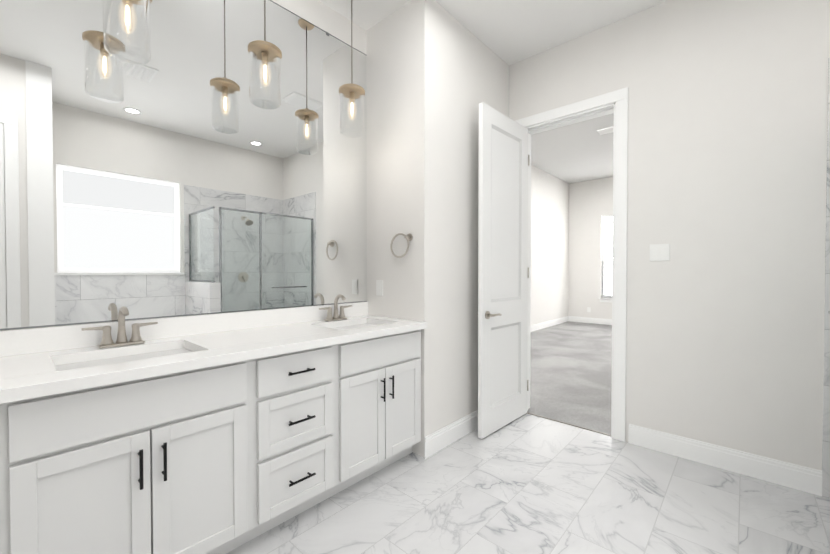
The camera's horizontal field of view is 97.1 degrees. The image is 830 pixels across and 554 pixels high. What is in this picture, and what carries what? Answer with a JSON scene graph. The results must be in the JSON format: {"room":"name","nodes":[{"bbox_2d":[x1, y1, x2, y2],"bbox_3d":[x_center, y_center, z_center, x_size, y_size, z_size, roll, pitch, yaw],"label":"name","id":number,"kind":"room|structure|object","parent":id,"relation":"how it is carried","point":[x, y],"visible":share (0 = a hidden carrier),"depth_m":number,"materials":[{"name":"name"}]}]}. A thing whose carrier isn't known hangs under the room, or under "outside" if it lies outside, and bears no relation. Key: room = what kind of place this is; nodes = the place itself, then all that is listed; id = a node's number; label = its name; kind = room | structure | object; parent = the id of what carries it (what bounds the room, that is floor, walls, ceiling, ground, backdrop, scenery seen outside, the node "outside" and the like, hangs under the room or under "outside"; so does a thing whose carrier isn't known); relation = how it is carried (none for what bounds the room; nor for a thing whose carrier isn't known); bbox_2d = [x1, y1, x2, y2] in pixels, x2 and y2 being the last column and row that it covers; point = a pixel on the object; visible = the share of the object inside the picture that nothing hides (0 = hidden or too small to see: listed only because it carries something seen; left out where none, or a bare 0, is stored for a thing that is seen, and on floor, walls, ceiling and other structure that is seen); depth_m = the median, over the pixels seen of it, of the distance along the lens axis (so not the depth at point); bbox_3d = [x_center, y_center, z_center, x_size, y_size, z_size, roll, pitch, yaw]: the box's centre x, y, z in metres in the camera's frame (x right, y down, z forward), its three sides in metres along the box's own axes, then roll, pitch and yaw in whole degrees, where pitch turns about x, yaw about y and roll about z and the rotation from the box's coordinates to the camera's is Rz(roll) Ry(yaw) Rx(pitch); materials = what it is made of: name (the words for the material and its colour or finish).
{"room":"bathroom","nodes":[
{"label":"bathroom","id":0,"kind":"room"},
{"bbox_2d":[0,0,366,330],"bbox_3d":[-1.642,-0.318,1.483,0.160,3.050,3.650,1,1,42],"label":"mirror","id":1,"kind":"object","parent":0,"point":[179,174],"depth_m":1.85,"materials":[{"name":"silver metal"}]},
{"bbox_2d":[366,0,508,456],"bbox_3d":[0.226,-0.341,3.131,0.730,3.050,1.300,1,1,42],"label":"wall","id":2,"kind":"structure","parent":0,"point":[436,73],"depth_m":2.60,"materials":[{"name":"paint"}]},
{"bbox_2d":[0,302,367,357],"bbox_3d":[-1.003,0.249,2.078,0.020,0.100,1.918,1,1,42],"label":"backsplash","id":3,"kind":"structure","parent":2,"relation":"attached to","point":[30,340],"depth_m":1.81,"materials":[{"name":"white stone"}]},
{"bbox_2d":[376,280,382,295],"bbox_3d":[-0.261,0.080,2.694,0.070,0.115,0.009,1,1,42],"label":"outlet","id":4,"kind":"object","parent":2,"relation":"attached to","point":[379,287],"visible":1,"depth_m":2.69,"materials":[{"name":"white plastic"}]},
{"bbox_2d":[390,233,412,257],"bbox_3d":[-0.094,-0.214,2.509,0.170,0.170,0.055,1,1,42],"label":"towel ring","id":5,"kind":"object","parent":2,"relation":"attached to","point":[409,237],"visible":1,"depth_m":2.48,"materials":[{"name":"silver metal"}]},
{"bbox_2d":[424,410,477,458],"bbox_3d":[0.449,1.121,2.840,0.020,0.135,1.166,1,1,42],"label":"baseboard","id":6,"kind":"structure","parent":2,"relation":"attached to","point":[443,437],"depth_m":2.61,"materials":[{"name":"white wood"}]},
{"bbox_2d":[319,0,666,64],"bbox_3d":[0.109,-1.908,0.759,3.700,0.150,4.950,1,1,42],"label":"ceiling","id":7,"kind":"structure","parent":0,"point":[509,32],"depth_m":2.62,"materials":[{"name":"paint"}]},
{"bbox_2d":[103,0,151,64],"bbox_3d":[-1.168,-1.370,1.486,0.166,0.944,0.166,1,1,42],"label":"pendant light","id":8,"kind":"object","parent":7,"relation":"hanging from","point":[144,4],"visible":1,"depth_m":1.49,"materials":[{"name":"clear glass"}]},
{"bbox_2d":[248,0,281,108],"bbox_3d":[-0.784,-1.376,1.913,0.166,0.944,0.166,1,1,42],"label":"pendant light","id":9,"kind":"object","parent":7,"relation":"hanging from","point":[265,52],"visible":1,"depth_m":1.90,"materials":[{"name":"clear glass"}]},
{"bbox_2d":[339,0,364,137],"bbox_3d":[-0.402,-1.382,2.337,0.166,0.944,0.166,1,1,42],"label":"pendant light","id":10,"kind":"object","parent":7,"relation":"hanging from","point":[351,91],"visible":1,"depth_m":2.32,"materials":[{"name":"clear glass"}]},
{"bbox_2d":[226,413,829,553],"bbox_3d":[0.119,1.242,0.815,3.400,0.050,4.680,1,1,42],"label":"floor","id":11,"kind":"structure","parent":0,"point":[526,483],"depth_m":1.91,"materials":[{"name":"white tile"}]},
{"bbox_2d":[0,326,427,553],"bbox_3d":[-0.785,0.772,1.889,0.606,0.859,1.918,1,1,42],"label":"bathroom vanity","id":12,"kind":"object","parent":11,"relation":"on","point":[221,433],"depth_m":1.44,"materials":[{"name":"white wood"}]},
{"bbox_2d":[0,314,427,397],"bbox_3d":[-0.783,0.322,1.882,0.610,0.040,1.918,1,1,42],"label":"countertop","id":13,"kind":"structure","parent":12,"relation":"on","point":[19,373],"depth_m":1.53,"materials":[{"name":"white stone"}]},
{"bbox_2d":[81,306,157,348],"bbox_3d":[-1.279,0.216,1.607,0.125,0.177,0.267,1,1,42],"label":"faucet","id":14,"kind":"object","parent":13,"relation":"on","point":[121,340],"visible":1,"depth_m":1.62,"materials":[{"name":"silver metal"}]},
{"bbox_2d":[56,346,191,369],"bbox_3d":[-1.146,0.417,1.491,0.362,0.164,0.492,1,1,42],"label":"sink","id":15,"kind":"object","parent":13,"relation":"in","point":[68,363],"depth_m":1.57,"materials":[{"name":"white ceramic"}]},
{"bbox_2d":[319,294,351,320],"bbox_3d":[-0.509,0.204,2.462,0.125,0.177,0.267,1,1,42],"label":"faucet","id":16,"kind":"object","parent":13,"relation":"on","point":[336,316],"visible":0.98,"depth_m":2.47,"materials":[{"name":"silver metal"}]},
{"bbox_2d":[332,322,379,329],"bbox_3d":[-0.377,0.405,2.345,0.362,0.164,0.492,1,1,42],"label":"sink","id":17,"kind":"object","parent":13,"relation":"in","point":[343,325],"depth_m":2.50,"materials":[{"name":"white ceramic"}]},
{"bbox_2d":[527,412,610,435],"bbox_3d":[1.212,1.183,2.971,0.700,0.006,0.014,1,1,42],"label":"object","id":18,"kind":"structure","parent":11,"relation":"on","point":[570,424],"depth_m":2.94,"materials":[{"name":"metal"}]},
{"bbox_2d":[531,165,568,324],"bbox_3d":[1.688,-0.568,6.831,0.150,3.400,6.460,1,1,42],"label":"wall","id":19,"kind":"structure","parent":0,"point":[549,244],"depth_m":8.15,"materials":[{"name":"paint"}]},
{"bbox_2d":[531,316,568,331],"bbox_3d":[1.749,1.065,6.799,0.016,0.135,6.160,1,1,42],"label":"baseboard","id":20,"kind":"structure","parent":19,"relation":"attached to","point":[539,326],"depth_m":8.18,"materials":[{"name":"white wood"}]},
{"bbox_2d":[527,321,611,434],"bbox_3d":[3.487,1.179,5.155,4.800,0.054,6.280,1,1,42],"label":"floor","id":21,"kind":"structure","parent":0,"point":[570,372],"depth_m":4.37,"materials":[{"name":"grey carpet"}]},
{"bbox_2d":[531,113,613,183],"bbox_3d":[3.551,-2.320,5.177,5.100,0.150,6.390,1,1,42],"label":"ceiling","id":22,"kind":"structure","parent":0,"point":[582,151],"depth_m":6.62,"materials":[{"name":"paint"}]},
{"bbox_2d":[597,127,613,134],"bbox_3d":[2.685,-1.938,3.990,1.267,0.579,1.332,1,1,42],"label":"fan","id":23,"kind":"object","parent":22,"relation":"hanging from","point":[605,131],"visible":0.04,"depth_m":4.36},
{"bbox_2d":[568,177,612,318],"bbox_3d":[5.638,-0.578,7.521,4.800,3.400,0.150,1,1,42],"label":"wall","id":24,"kind":"structure","parent":0,"point":[590,203],"depth_m":8.77,"materials":[{"name":"paint"}]},
{"bbox_2d":[569,316,611,324],"bbox_3d":[5.582,1.055,7.482,4.740,0.135,0.016,1,1,42],"label":"baseboard","id":25,"kind":"structure","parent":24,"relation":"attached to","point":[571,318],"depth_m":8.73,"materials":[{"name":"white wood"}]},
{"bbox_2d":[598,217,612,302],"bbox_3d":[4.714,-0.424,8.290,1.000,2.030,0.145,1,1,42],"label":"window","id":26,"kind":"structure","parent":24,"relation":"in","point":[608,236],"depth_m":8.54,"materials":[{"name":"white glass"}]},
{"bbox_2d":[601,214,612,296],"bbox_3d":[4.712,-0.481,8.287,0.900,1.909,0.041,1,1,42],"label":"window blind","id":27,"kind":"object","parent":26,"relation":"attached to","point":[605,287],"visible":0.35,"depth_m":8.51,"materials":[{"name":"white plastic"}]},
{"bbox_2d":[509,0,829,470],"bbox_3d":[1.986,-0.330,2.322,2.970,3.050,0.150,1,1,42],"label":"wall","id":28,"kind":"structure","parent":0,"point":[727,138],"depth_m":2.29,"materials":[{"name":"paint"}]},
{"bbox_2d":[477,102,528,438],"bbox_3d":[0.710,-0.042,2.919,0.145,2.434,0.699,1,1,42],"label":"door leaf","id":29,"kind":"structure","parent":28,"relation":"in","point":[502,313],"depth_m":2.86,"materials":[{"name":"white wood"}]},
{"bbox_2d":[515,87,627,441],"bbox_3d":[1.246,-0.086,2.991,0.888,2.544,0.186,1,1,42],"label":"door frame","id":30,"kind":"structure","parent":28,"relation":"attached to","point":[615,102],"depth_m":2.67,"materials":[{"name":"white wood"}]},
{"bbox_2d":[649,244,669,260],"bbox_3d":[1.668,-0.167,2.502,0.115,0.115,0.009,1,1,42],"label":"light switch","id":31,"kind":"object","parent":28,"relation":"attached to","point":[659,252],"visible":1,"depth_m":2.50,"materials":[{"name":"white plastic"}]},
{"bbox_2d":[628,424,821,495],"bbox_3d":[1.883,1.128,2.322,0.935,0.135,0.015,1,1,42],"label":"baseboard","id":32,"kind":"structure","parent":28,"relation":"attached to","point":[795,476],"depth_m":2.25,"materials":[{"name":"white wood"}]},
{"bbox_3d":[2.030,-0.301,0.264,0.150,3.050,2.850,1,1,42],"label":"wall","id":33,"kind":"structure","parent":0,"visible":0},
{"bbox_2d":[822,58,829,497],"bbox_3d":[2.567,0.014,1.694,0.900,2.380,0.012,1,1,42],"label":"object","id":34,"kind":"structure","parent":33,"relation":"attached to","point":[826,443],"depth_m":1.98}
]}

